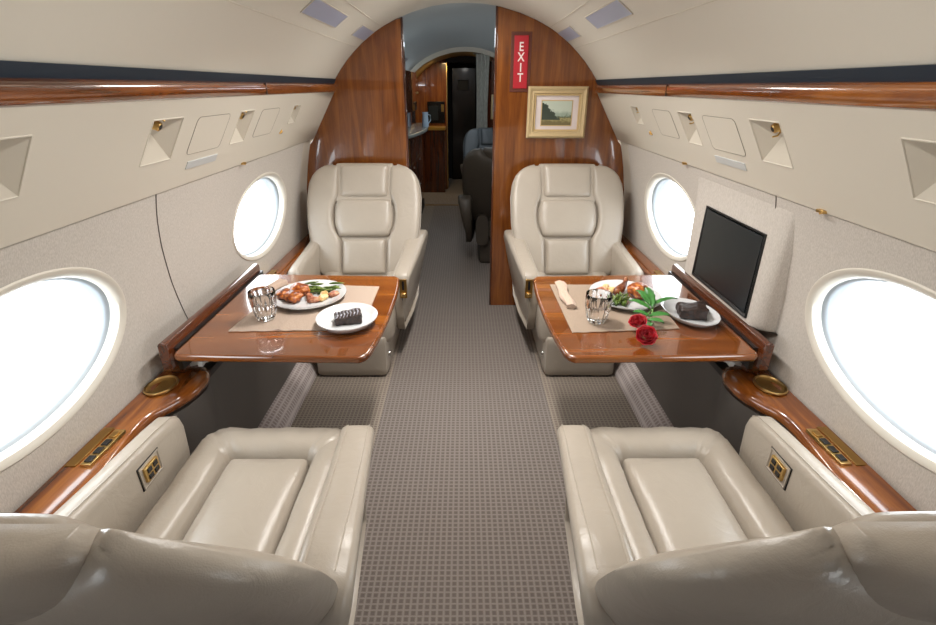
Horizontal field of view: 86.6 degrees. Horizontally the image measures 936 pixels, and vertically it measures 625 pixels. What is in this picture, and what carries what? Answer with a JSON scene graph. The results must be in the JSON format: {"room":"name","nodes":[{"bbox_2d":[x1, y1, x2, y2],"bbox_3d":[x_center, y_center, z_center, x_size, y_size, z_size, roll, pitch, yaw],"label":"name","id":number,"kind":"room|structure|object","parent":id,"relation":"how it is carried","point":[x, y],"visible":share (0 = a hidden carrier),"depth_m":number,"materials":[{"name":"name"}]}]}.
{"room":"aircraft cabin","nodes":[
{"label":"aircraft cabin","id":0,"kind":"room"},
{"bbox_2d":[0,140,310,512],"bbox_3d":[-1.053,0.185,1.203,0.125,0.753,4.750,0,25,0],"label":"wall","id":1,"kind":"structure","parent":0,"point":[195,218],"depth_m":1.64,"materials":[{"name":"fabric"}]},
{"bbox_2d":[0,267,126,471],"bbox_3d":[-1.094,0.128,1.193,0.168,0.440,0.760,0,25,0],"label":"window","id":2,"kind":"structure","parent":1,"relation":"in","point":[103,302],"depth_m":1.40,"materials":[{"name":"beige plastic"}]},
{"bbox_2d":[14,365,209,513],"bbox_3d":[-0.993,0.810,0.498,0.168,0.066,2.948,0,25,0],"label":"ledge","id":3,"kind":"object","parent":1,"relation":"attached to","point":[168,392],"visible":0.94,"depth_m":1.46,"materials":[{"name":"brown wood"}]},
{"bbox_2d":[84,455,95,461],"bbox_3d":[-1.018,0.394,1.339,0.018,0.004,0.024,0,25,0],"label":"switch","id":4,"kind":"object","parent":3,"relation":"attached to","point":[90,458],"depth_m":1.34,"materials":[{"name":"black plastic"}]},
{"bbox_2d":[92,447,104,453],"bbox_3d":[-1.018,0.380,1.370,0.018,0.004,0.024,0,25,0],"label":"switch","id":5,"kind":"object","parent":3,"relation":"attached to","point":[98,450],"depth_m":1.37,"materials":[{"name":"black plastic"}]},
{"bbox_2d":[101,439,111,444],"bbox_3d":[-1.019,0.366,1.401,0.018,0.004,0.024,0,25,0],"label":"switch","id":6,"kind":"object","parent":3,"relation":"attached to","point":[106,441],"depth_m":1.40,"materials":[{"name":"black plastic"}]},
{"bbox_2d":[109,431,119,437],"bbox_3d":[-1.019,0.352,1.432,0.018,0.004,0.024,0,25,0],"label":"socket","id":7,"kind":"object","parent":3,"relation":"attached to","point":[114,434],"depth_m":1.43,"materials":[{"name":"gold metal"}]},
{"bbox_2d":[157,263,399,372],"bbox_3d":[-0.670,0.009,2.012,0.741,0.148,0.854,0,25,0],"label":"folding table","id":8,"kind":"object","parent":3,"relation":"on","point":[205,337],"visible":0.73,"depth_m":1.73,"materials":[{"name":"brown wood"}]},
{"bbox_2d":[267,278,287,290],"bbox_3d":[-0.824,-0.108,2.108,0.061,0.032,0.131,6,25,13],"label":"napkin","id":9,"kind":"object","parent":8,"relation":"on","point":[279,283],"visible":0.56,"depth_m":2.12,"materials":[{"name":"fabric"}]},
{"bbox_2d":[228,283,378,331],"bbox_3d":[-0.620,-0.033,1.983,0.470,0.008,0.475,0,25,0],"label":"placemat","id":10,"kind":"object","parent":8,"relation":"on","point":[285,319],"visible":0.48,"depth_m":1.87,"materials":[{"name":"fabric"}]},
{"bbox_2d":[247,286,276,321],"bbox_3d":[-0.756,-0.029,1.839,0.094,0.112,0.097,0,25,0],"label":"drinking glass","id":11,"kind":"object","parent":10,"relation":"on","point":[262,299],"visible":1,"depth_m":1.82,"materials":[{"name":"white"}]},
{"bbox_2d":[275,279,345,309],"bbox_3d":[-0.647,-0.069,2.035,0.292,0.022,0.316,0,25,0],"label":"plate","id":12,"kind":"object","parent":10,"relation":"on","point":[302,304],"visible":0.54,"depth_m":2.00,"materials":[{"name":"grey ceramic"}]},
{"bbox_2d":[276,288,289,299],"bbox_3d":[-0.747,-0.077,2.020,0.062,0.040,0.081,0,25,0],"label":"chicken piece","id":13,"kind":"object","parent":12,"relation":"on","point":[279,293],"visible":0.6,"depth_m":2.00,"materials":[{"name":"brown food"}]},
{"bbox_2d":[283,289,303,302],"bbox_3d":[-0.699,-0.067,1.991,0.073,0.046,0.075,-13,28,-27],"label":"chicken piece","id":14,"kind":"object","parent":12,"relation":"on","point":[292,296],"visible":1,"depth_m":1.97,"materials":[{"name":"brown food"}]},
{"bbox_2d":[290,282,309,295],"bbox_3d":[-0.692,-0.098,2.053,0.086,0.050,0.074,0,25,0],"label":"chicken piece","id":15,"kind":"object","parent":12,"relation":"on","point":[304,289],"visible":0.69,"depth_m":2.03,"materials":[{"name":"brown food"}]},
{"bbox_2d":[306,293,313,299],"bbox_3d":[-0.641,-0.066,2.015,0.031,0.024,0.054,-11,27,-23],"label":"wedge","id":16,"kind":"object","parent":12,"relation":"on","point":[308,295],"visible":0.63,"depth_m":2.00,"materials":[{"name":"food"}]},
{"bbox_2d":[307,296,318,302],"bbox_3d":[-0.617,-0.053,1.990,0.055,0.022,0.032,-7,26,-16],"label":"wedge","id":17,"kind":"object","parent":12,"relation":"on","point":[315,299],"visible":1,"depth_m":1.98,"materials":[{"name":"food"}]},
{"bbox_2d":[318,294,327,301],"bbox_3d":[-0.585,-0.063,2.007,0.030,0.025,0.056,12,27,24],"label":"wedge","id":18,"kind":"object","parent":12,"relation":"on","point":[322,297],"visible":0.98,"depth_m":2.00,"materials":[{"name":"yellow food"}]},
{"bbox_2d":[320,288,335,290],"bbox_3d":[-0.579,-0.094,2.058,0.065,0.012,0.009,-10,27,-22],"label":"bean","id":19,"kind":"object","parent":12,"relation":"on","point":[330,289],"visible":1,"depth_m":2.06,"materials":[{"name":"green food"}]},
{"bbox_2d":[325,286,340,288],"bbox_3d":[-0.561,-0.104,2.070,0.071,0.009,0.011,3,25,7],"label":"bean","id":20,"kind":"object","parent":12,"relation":"on","point":[334,287],"visible":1,"depth_m":2.07,"materials":[{"name":"green food"}]},
{"bbox_2d":[328,291,339,297],"bbox_3d":[-0.553,-0.078,2.042,0.055,0.024,0.035,-16,29,-31],"label":"wedge","id":21,"kind":"object","parent":12,"relation":"on","point":[331,294],"visible":0.98,"depth_m":2.03,"materials":[{"name":"food"}]},
{"bbox_2d":[316,303,377,332],"bbox_3d":[-0.442,0.025,1.821,0.220,0.030,0.240,0,25,0],"label":"plate","id":22,"kind":"object","parent":10,"relation":"on","point":[325,320],"visible":0.75,"depth_m":1.84,"materials":[{"name":"grey ceramic"}]},
{"bbox_2d":[334,308,361,325],"bbox_3d":[-0.439,0.012,1.818,0.101,0.042,0.073,-6,25,-13],"label":"brownie","id":23,"kind":"object","parent":22,"relation":"on","point":[351,316],"visible":1,"depth_m":1.80,"materials":[{"name":"food"}]},
{"bbox_2d":[0,92,333,248],"bbox_3d":[-0.920,-0.270,0.995,0.201,0.295,4.747,0,25,0],"label":"panel","id":24,"kind":"object","parent":1,"relation":"attached to","point":[61,165],"visible":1,"depth_m":1.29,"materials":[{"name":"beige plastic"}]},
{"bbox_2d":[152,120,164,130],"bbox_3d":[-0.878,-0.532,1.392,0.060,0.046,0.038,0,25,0],"label":"light","id":25,"kind":"object","parent":24,"relation":"attached to","point":[157,125],"depth_m":1.39,"materials":[{"name":"gold metal"}]},
{"bbox_2d":[156,194,187,318],"bbox_3d":[-1.050,-0.151,1.769,0.030,0.581,0.197,-13,27,-26],"label":"trim","id":26,"kind":"structure","parent":1,"relation":"attached to","point":[156,194],"depth_m":1.71,"materials":[{"name":"grey"}]},
{"bbox_2d":[232,172,286,260],"bbox_3d":[-1.104,-0.503,2.576,0.168,0.440,0.760,0,25,0],"label":"window","id":27,"kind":"structure","parent":1,"relation":"in","point":[273,185],"depth_m":2.79,"materials":[{"name":"beige plastic"}]},
{"bbox_2d":[265,234,309,274],"bbox_3d":[-1.051,-0.312,2.959,0.088,0.066,1.138,0,25,0],"label":"ledge","id":28,"kind":"object","parent":1,"relation":"attached to","point":[282,267],"visible":0.3,"depth_m":2.91,"materials":[{"name":"brown wood"}]},
{"bbox_2d":[0,60,335,83],"bbox_3d":[-0.828,-0.444,0.918,0.058,0.040,4.750,0,25,0],"label":"trim","id":29,"kind":"structure","parent":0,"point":[8,69],"depth_m":1.17,"materials":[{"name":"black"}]},
{"bbox_2d":[0,78,336,107],"bbox_3d":[-0.834,-0.413,0.932,0.066,0.053,4.750,0,25,0],"label":"trim","id":30,"kind":"structure","parent":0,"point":[14,92],"depth_m":1.16,"materials":[{"name":"brown wood"}]},
{"bbox_2d":[165,362,295,454],"bbox_3d":[-0.975,0.655,1.418,0.097,0.405,4.750,0,25,0],"label":"wall","id":31,"kind":"structure","parent":0,"point":[237,394],"depth_m":2.04,"materials":[{"name":"grey"}]},
{"bbox_2d":[196,362,222,376],"bbox_3d":[-1.030,0.118,2.114,0.118,0.025,0.762,0,25,0],"label":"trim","id":32,"kind":"structure","parent":31,"relation":"attached to","point":[212,367],"depth_m":1.90,"materials":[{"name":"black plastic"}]},
{"bbox_2d":[258,363,317,427],"bbox_3d":[-0.903,0.884,1.523,0.118,0.122,4.750,0,25,0],"label":"baseboard","id":33,"kind":"structure","parent":31,"relation":"attached to","point":[289,400],"depth_m":2.49,"materials":[{"name":"carpet"}]},
{"bbox_2d":[415,52,492,78],"bbox_3d":[-0.041,-3.437,7.027,1.599,0.421,1.560,0,25,0],"label":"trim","id":34,"kind":"structure","parent":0,"point":[425,66],"depth_m":6.70,"materials":[{"name":"brown wood"}]},
{"bbox_2d":[473,53,489,128],"bbox_3d":[0.177,-2.599,6.561,0.230,1.470,0.046,0,25,0],"label":"curtain","id":35,"kind":"object","parent":34,"relation":"hanging from","point":[482,60],"visible":0.59,"depth_m":6.42,"materials":[{"name":"fabric"}]},
{"bbox_2d":[444,56,476,183],"bbox_3d":[-0.073,-3.046,7.974,0.550,1.910,1.040,0,25,0],"label":"wall","id":36,"kind":"structure","parent":0,"point":[458,61],"depth_m":8.17,"materials":[{"name":"black"}]},
{"bbox_2d":[451,67,475,178],"bbox_3d":[-0.071,-3.138,8.356,0.400,1.760,0.050,0,25,0],"label":"door","id":37,"kind":"structure","parent":36,"relation":"in","point":[463,80],"depth_m":8.25,"materials":[{"name":"black"}]},
{"bbox_2d":[307,6,623,304],"bbox_3d":[-0.014,-0.934,3.330,2.240,1.917,0.035,0,25,0],"label":"wall","id":38,"kind":"structure","parent":0,"point":[554,62],"depth_m":3.17,"materials":[{"name":"brown wood"}]},
{"bbox_2d":[400,17,409,168],"bbox_3d":[-0.397,-0.908,3.340,0.012,1.860,0.044,0,25,0],"label":"trim","id":39,"kind":"structure","parent":38,"relation":"attached to","point":[402,24],"depth_m":3.10,"materials":[{"name":"brown wood"}]},
{"bbox_2d":[489,6,497,304],"bbox_3d":[0.167,-0.935,3.331,0.012,1.920,0.044,0,25,0],"label":"trim","id":40,"kind":"structure","parent":38,"relation":"attached to","point":[496,12],"depth_m":3.25,"materials":[{"name":"brown wood"}]},
{"bbox_2d":[510,32,531,91],"bbox_3d":[0.322,-1.527,3.036,0.124,0.330,0.013,0,25,0],"label":"exit sign","id":41,"kind":"object","parent":38,"relation":"attached to","point":[521,42],"visible":1,"depth_m":3.03,"materials":[{"name":"red plastic"}]},
{"bbox_2d":[526,86,588,137],"bbox_3d":[0.562,-1.265,3.147,0.374,0.304,0.030,0,25,0],"label":"framed picture","id":42,"kind":"object","parent":38,"relation":"attached to","point":[552,111],"visible":1,"depth_m":3.15,"materials":[{"name":"beige"}]},
{"bbox_2d":[291,178,641,624],"bbox_3d":[-0.022,-0.291,4.291,1.690,0.050,10.750,0,25,0],"label":"floor","id":43,"kind":"structure","parent":0,"point":[465,498],"depth_m":2.25,"materials":[{"name":"carpet"}]},
{"bbox_2d":[0,416,373,624],"bbox_3d":[-0.587,0.519,1.188,0.760,1.045,1.075,1,25,3],"label":"seat","id":44,"kind":"object","parent":43,"relation":"on","point":[255,526],"visible":1,"depth_m":1.00,"materials":[{"name":"beige leather"}]},
{"bbox_2d":[182,459,308,553],"bbox_3d":[-0.610,0.638,1.314,0.246,0.206,0.563,0,25,0],"label":"seat cushion","id":45,"kind":"object","parent":44,"relation":"on","point":[248,504],"depth_m":1.35,"materials":[{"name":"beige leather"}]},
{"bbox_2d":[288,163,427,374],"bbox_3d":[-0.631,-0.298,2.982,0.746,1.045,0.902,0,25,0],"label":"seat","id":46,"kind":"object","parent":43,"relation":"on","point":[364,219],"visible":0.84,"depth_m":3.08,"materials":[{"name":"beige leather"}]},
{"bbox_2d":[342,239,385,273],"bbox_3d":[-0.648,-0.348,3.115,0.279,0.214,0.129,0,25,0],"label":"cushion","id":47,"kind":"object","parent":46,"relation":"on","point":[359,256],"depth_m":3.08,"materials":[{"name":"beige leather"}]},
{"bbox_2d":[335,199,393,236],"bbox_3d":[-0.648,-0.588,3.111,0.369,0.228,0.148,0,25,0],"label":"cushion","id":48,"kind":"object","parent":46,"relation":"on","point":[353,217],"depth_m":3.07,"materials":[{"name":"beige leather"}]},
{"bbox_2d":[408,123,428,215],"bbox_3d":[-0.668,-1.472,5.534,0.445,1.065,2.300,0,25,0],"label":"credenza","id":49,"kind":"object","parent":43,"relation":"on","point":[414,136],"visible":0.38,"depth_m":5.71,"materials":[{"name":"brown wood"}]},
{"bbox_2d":[406,71,418,131],"bbox_3d":[-0.651,-2.127,5.016,0.191,0.554,1.900,0,25,0],"label":"upper cabinet","id":50,"kind":"object","parent":49,"relation":"on","point":[411,83],"visible":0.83,"depth_m":5.11,"materials":[{"name":"brown wood"}]},
{"bbox_2d":[408,123,428,138],"bbox_3d":[-0.667,-2.013,5.479,0.445,0.035,1.850,0,25,0],"label":"countertop","id":51,"kind":"structure","parent":49,"relation":"on","point":[418,130],"depth_m":5.19,"materials":[{"name":"grey"}]},
{"bbox_2d":[422,112,430,126],"bbox_3d":[-0.478,-2.195,5.650,0.094,0.153,0.076,-15,29,-30],"label":"pitcher","id":52,"kind":"object","parent":49,"relation":"on","point":[425,123],"visible":1,"depth_m":5.62,"materials":[{"name":"blue ceramic"}]},
{"bbox_2d":[416,59,448,191],"bbox_3d":[-0.675,-2.766,7.383,0.738,1.885,0.340,0,25,0],"label":"cabinet","id":53,"kind":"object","parent":43,"relation":"on","point":[432,82],"depth_m":7.38,"materials":[{"name":"brown wood"}]},
{"bbox_2d":[427,101,444,122],"bbox_3d":[-0.474,-2.986,7.417,0.260,0.300,0.020,0,25,0],"label":"oven","id":54,"kind":"object","parent":53,"relation":"in","point":[436,109],"depth_m":7.40,"materials":[{"name":"black metal"}]},
{"bbox_2d":[428,126,445,129],"bbox_3d":[-0.509,-2.737,7.375,0.350,0.040,0.299,0,25,0],"label":"countertop","id":55,"kind":"structure","parent":53,"relation":"on","point":[430,127],"depth_m":7.24,"materials":[{"name":"brown metal"}]},
{"bbox_2d":[425,204,458,204],"bbox_3d":[-0.090,-1.478,6.829,1.100,0.006,0.025,0,25,0],"label":"trim","id":56,"kind":"structure","parent":43,"relation":"on","point":[425,204],"depth_m":6.83,"materials":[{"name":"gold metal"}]},
{"bbox_2d":[458,147,491,262],"bbox_3d":[0.285,-1.002,4.534,0.746,1.045,0.902,0,25,0],"label":"seat","id":57,"kind":"object","parent":43,"relation":"on","point":[474,203],"visible":0.33,"depth_m":4.20,"materials":[{"name":"leather"}]},
{"bbox_2d":[488,217,490,236],"bbox_3d":[0.301,-0.850,4.588,0.246,0.206,0.563,0,25,0],"label":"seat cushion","id":58,"kind":"object","parent":57,"relation":"on","point":[489,218],"depth_m":4.35,"materials":[{"name":"leather"}]},
{"bbox_2d":[460,128,492,173],"bbox_3d":[0.282,-1.530,5.691,0.746,1.045,0.902,0,25,0],"label":"seat","id":59,"kind":"object","parent":43,"relation":"on","point":[474,138],"visible":0.16,"depth_m":5.79,"materials":[{"name":"leather"}]},
{"bbox_2d":[504,164,643,374],"bbox_3d":[0.607,-0.298,2.991,0.746,1.045,0.902,0,25,0],"label":"seat","id":60,"kind":"object","parent":43,"relation":"on","point":[567,219],"visible":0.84,"depth_m":3.08,"materials":[{"name":"beige leather"}]},
{"bbox_2d":[545,239,588,273],"bbox_3d":[0.622,-0.348,3.124,0.279,0.214,0.129,0,25,0],"label":"cushion","id":61,"kind":"object","parent":60,"relation":"on","point":[562,256],"depth_m":3.09,"materials":[{"name":"beige leather"}]},
{"bbox_2d":[538,200,596,236],"bbox_3d":[0.622,-0.587,3.120,0.369,0.228,0.148,0,25,0],"label":"cushion","id":62,"kind":"object","parent":60,"relation":"on","point":[556,218],"depth_m":3.08,"materials":[{"name":"beige leather"}]},
{"bbox_2d":[557,415,935,624],"bbox_3d":[0.579,0.520,1.197,0.760,1.045,1.075,-1,25,-4],"label":"seat","id":63,"kind":"object","parent":43,"relation":"on","point":[664,525],"visible":1,"depth_m":0.99,"materials":[{"name":"beige leather"}]},
{"bbox_2d":[622,458,747,553],"bbox_3d":[0.600,0.639,1.323,0.246,0.206,0.563,0,25,0],"label":"seat cushion","id":64,"kind":"object","parent":63,"relation":"on","point":[682,503],"depth_m":1.36,"materials":[{"name":"beige leather"}]},
{"bbox_2d":[0,0,935,79],"bbox_3d":[-0.008,-1.403,2.465,1.672,0.439,8.350,0,25,0],"label":"ceiling","id":65,"kind":"structure","parent":0,"point":[719,36],"depth_m":1.41,"materials":[{"name":"beige plastic"}]},
{"bbox_2d":[225,0,381,47],"bbox_3d":[-0.573,-0.666,0.819,0.158,0.113,4.750,0,25,0],"label":"trim","id":66,"kind":"structure","parent":65,"relation":"attached to","point":[225,0],"depth_m":1.92,"materials":[{"name":"beige plastic"}]},
{"bbox_2d":[300,0,347,27],"bbox_3d":[-0.584,-1.234,2.055,0.070,0.051,0.534,0,25,0],"label":"ceiling light","id":67,"kind":"object","parent":65,"relation":"attached to","point":[319,10],"visible":1,"depth_m":2.01,"materials":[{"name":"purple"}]},
{"bbox_2d":[351,25,373,40],"bbox_3d":[-0.589,-1.573,2.799,0.070,0.051,0.369,0,25,0],"label":"ceiling light","id":68,"kind":"object","parent":65,"relation":"attached to","point":[363,32],"visible":1,"depth_m":2.78,"materials":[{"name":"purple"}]},
{"bbox_2d":[558,26,580,41],"bbox_3d":[0.569,-1.572,2.807,0.070,0.051,0.369,0,25,0],"label":"ceiling light","id":69,"kind":"object","parent":65,"relation":"attached to","point":[569,34],"visible":1,"depth_m":2.78,"materials":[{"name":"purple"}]},
{"bbox_2d":[585,0,632,28],"bbox_3d":[0.574,-1.233,2.063,0.070,0.051,0.534,0,25,0],"label":"ceiling light","id":70,"kind":"object","parent":65,"relation":"attached to","point":[614,11],"visible":1,"depth_m":2.02,"materials":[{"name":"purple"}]},
{"bbox_2d":[550,0,716,48],"bbox_3d":[0.582,-0.665,0.828,0.158,0.113,4.750,0,25,0],"label":"trim","id":71,"kind":"structure","parent":65,"relation":"attached to","point":[589,0],"depth_m":1.86,"materials":[{"name":"beige plastic"}]},
{"bbox_2d":[487,61,491,127],"bbox_3d":[0.565,-2.830,7.528,0.780,1.890,0.040,0,25,0],"label":"wall","id":72,"kind":"structure","parent":0,"point":[490,62],"depth_m":7.35,"materials":[{"name":"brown wood"}]},
{"bbox_2d":[490,58,493,127],"bbox_3d":[0.646,-2.441,6.712,0.690,1.860,0.030,0,25,0],"label":"wall partition","id":73,"kind":"structure","parent":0,"point":[492,72],"depth_m":6.45,"materials":[{"name":"brown wood"}]},
{"bbox_2d":[411,47,494,71],"bbox_3d":[-0.035,-3.114,6.295,1.624,0.442,0.040,0,25,0],"label":"trim","id":74,"kind":"structure","parent":73,"relation":"attached to","point":[416,67],"depth_m":6.21,"materials":[{"name":"beige"}]},
{"bbox_2d":[491,95,493,118],"bbox_3d":[0.388,-2.709,6.551,0.170,0.300,0.015,0,25,0],"label":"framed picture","id":75,"kind":"object","parent":73,"relation":"attached to","point":[492,96],"visible":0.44,"depth_m":6.54,"materials":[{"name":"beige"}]},
{"bbox_2d":[635,362,791,454],"bbox_3d":[0.972,0.656,1.433,0.097,0.405,4.750,0,25,0],"label":"wall","id":76,"kind":"structure","parent":0,"point":[690,394],"depth_m":2.06,"materials":[{"name":"grey"}]},
{"bbox_2d":[613,363,673,427],"bbox_3d":[0.899,0.885,1.536,0.118,0.122,4.750,0,25,0],"label":"baseboard","id":77,"kind":"structure","parent":76,"relation":"attached to","point":[649,413],"depth_m":2.51,"materials":[{"name":"carpet"}]},
{"bbox_2d":[709,362,734,376],"bbox_3d":[1.018,0.119,2.129,0.118,0.025,0.762,0,25,0],"label":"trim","id":78,"kind":"structure","parent":76,"relation":"attached to","point":[718,366],"depth_m":1.91,"materials":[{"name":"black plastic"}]},
{"bbox_2d":[595,81,935,111],"bbox_3d":[0.840,-0.412,0.945,0.066,0.053,4.750,0,25,0],"label":"trim","id":79,"kind":"structure","parent":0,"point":[919,96],"depth_m":1.18,"materials":[{"name":"brown wood"}]},
{"bbox_2d":[596,64,935,84],"bbox_3d":[0.835,-0.443,0.931,0.058,0.040,4.750,0,25,0],"label":"trim","id":80,"kind":"structure","parent":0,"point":[910,73],"depth_m":1.18,"materials":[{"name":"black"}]},
{"bbox_2d":[620,141,935,510],"bbox_3d":[1.054,0.186,1.219,0.125,0.753,4.750,0,25,0],"label":"wall","id":81,"kind":"structure","parent":0,"point":[823,244],"depth_m":1.50,"materials":[{"name":"plastic"}]},
{"bbox_2d":[621,234,664,274],"bbox_3d":[1.027,-0.311,2.975,0.088,0.066,1.138,0,25,0],"label":"ledge","id":82,"kind":"object","parent":81,"relation":"attached to","point":[648,267],"visible":0.32,"depth_m":2.93,"materials":[{"name":"brown wood"}]},
{"bbox_2d":[644,173,694,261],"bbox_3d":[1.086,-0.501,2.593,0.168,0.440,0.760,0,25,0],"label":"window","id":83,"kind":"structure","parent":81,"relation":"in","point":[657,187],"depth_m":2.82,"materials":[{"name":"beige plastic"}]},
{"bbox_2d":[684,176,794,334],"bbox_3d":[1.040,-0.266,1.914,0.100,0.460,0.700,0,25,0],"label":"wall monitor","id":84,"kind":"object","parent":81,"relation":"attached to","point":[741,245],"visible":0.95,"depth_m":1.80,"materials":[{"name":"fabric"}]},
{"bbox_2d":[597,93,935,251],"bbox_3d":[0.925,-0.269,1.009,0.201,0.295,4.747,0,25,0],"label":"panel","id":85,"kind":"object","parent":81,"relation":"attached to","point":[871,168],"visible":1,"depth_m":1.30,"materials":[{"name":"beige plastic"}]},
{"bbox_2d":[688,114,693,123],"bbox_3d":[0.881,-0.763,1.934,0.049,0.059,0.038,0,25,0],"label":"light","id":86,"kind":"object","parent":85,"relation":"attached to","point":[689,116],"depth_m":1.93,"materials":[{"name":"gold metal"}]},
{"bbox_2d":[770,123,780,137],"bbox_3d":[0.883,-0.525,1.408,0.049,0.059,0.038,0,25,0],"label":"light","id":87,"kind":"object","parent":85,"relation":"attached to","point":[775,127],"depth_m":1.40,"materials":[{"name":"gold metal"}]},
{"bbox_2d":[722,365,916,512],"bbox_3d":[1.004,0.811,0.513,0.168,0.066,2.948,0,25,0],"label":"ledge","id":88,"kind":"object","parent":81,"relation":"attached to","point":[762,392],"visible":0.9,"depth_m":1.46,"materials":[{"name":"brown wood"}]},
{"bbox_2d":[533,264,773,372],"bbox_3d":[0.659,0.010,2.022,0.741,0.148,0.854,0,25,0],"label":"folding table","id":89,"kind":"object","parent":88,"relation":"on","point":[732,341],"visible":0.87,"depth_m":1.74,"materials":[{"name":"brown wood"}]},
{"bbox_2d":[550,284,678,332],"bbox_3d":[0.577,-0.026,1.984,0.428,0.004,0.475,0,25,0],"label":"placemat","id":90,"kind":"object","parent":89,"relation":"on","point":[617,319],"visible":0.45,"depth_m":1.88,"materials":[{"name":"fabric"}]},
{"bbox_2d":[555,280,576,308],"bbox_3d":[0.403,-0.078,2.066,0.054,0.021,0.265,0,25,0],"label":"napkin","id":91,"kind":"object","parent":90,"relation":"on","point":[562,287],"visible":1,"depth_m":2.04,"materials":[{"name":"fabric"}]},
{"bbox_2d":[585,289,612,324],"bbox_3d":[0.476,-0.018,1.825,0.094,0.112,0.097,0,25,0],"label":"drinking glass","id":92,"kind":"object","parent":90,"relation":"on","point":[598,302],"visible":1,"depth_m":1.80,"materials":[{"name":"white"}]},
{"bbox_2d":[589,280,661,309],"bbox_3d":[0.645,-0.068,2.045,0.284,0.022,0.320,0,25,0],"label":"plate","id":93,"kind":"object","parent":90,"relation":"on","point":[630,305],"visible":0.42,"depth_m":2.03,"materials":[{"name":"grey ceramic"}]},
{"bbox_2d":[613,277,627,294],"bbox_3d":[0.645,-0.107,2.082,0.040,0.054,0.120,21,32,38],"label":"drumstick","id":94,"kind":"object","parent":93,"relation":"on","point":[621,287],"visible":0.94,"depth_m":2.06,"materials":[{"name":"brown food"}]},
{"bbox_2d":[627,282,647,298],"bbox_3d":[0.699,-0.095,2.047,0.092,0.057,0.100,-20,31,-37],"label":"chicken thigh","id":95,"kind":"object","parent":93,"relation":"on","point":[631,289],"visible":0.77,"depth_m":2.02},
{"bbox_2d":[628,287,676,344],"bbox_3d":[0.659,0.003,1.842,0.161,0.065,0.425,14,28,27],"label":"roses","id":96,"kind":"object","parent":89,"relation":"on","point":[646,334],"visible":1,"depth_m":1.78,"materials":[{"name":"green plant"}]},
{"bbox_2d":[663,298,720,327],"bbox_3d":[0.846,0.005,1.890,0.184,0.028,0.252,-2,25,-6],"label":"plate","id":97,"kind":"object","parent":89,"relation":"on","point":[714,318],"visible":0.66,"depth_m":1.87,"materials":[{"name":"grey ceramic"}]},
{"bbox_2d":[676,301,708,319],"bbox_3d":[0.851,-0.012,1.890,0.102,0.046,0.098,5,25,10],"label":"brownie","id":98,"kind":"object","parent":97,"relation":"on","point":[698,310],"visible":1,"depth_m":1.86,"materials":[{"name":"brown food"}]},
{"bbox_2d":[812,431,822,436],"bbox_3d":[1.017,0.353,1.447,0.018,0.004,0.024,0,25,0],"label":"socket","id":99,"kind":"object","parent":88,"relation":"attached to","point":[814,433],"depth_m":1.44,"materials":[{"name":"gold metal"}]},
{"bbox_2d":[819,438,830,443],"bbox_3d":[1.017,0.367,1.416,0.018,0.004,0.024,0,25,0],"label":"switch","id":100,"kind":"object","parent":88,"relation":"attached to","point":[821,440],"depth_m":1.42,"materials":[{"name":"black plastic"}]},
{"bbox_2d":[827,446,838,451],"bbox_3d":[1.017,0.381,1.385,0.018,0.004,0.024,0,25,0],"label":"switch","id":101,"kind":"object","parent":88,"relation":"attached to","point":[829,448],"depth_m":1.38,"materials":[{"name":"black plastic"}]},
{"bbox_2d":[835,454,847,460],"bbox_3d":[1.018,0.395,1.355,0.018,0.004,0.024,0,25,0],"label":"switch","id":102,"kind":"object","parent":88,"relation":"attached to","point":[838,457],"depth_m":1.35,"materials":[{"name":"black plastic"}]},
{"bbox_2d":[805,268,935,473],"bbox_3d":[1.096,0.129,1.210,0.168,0.440,0.760,0,25,0],"label":"window","id":103,"kind":"structure","parent":81,"relation":"in","point":[828,300],"depth_m":1.41,"materials":[{"name":"beige plastic"}]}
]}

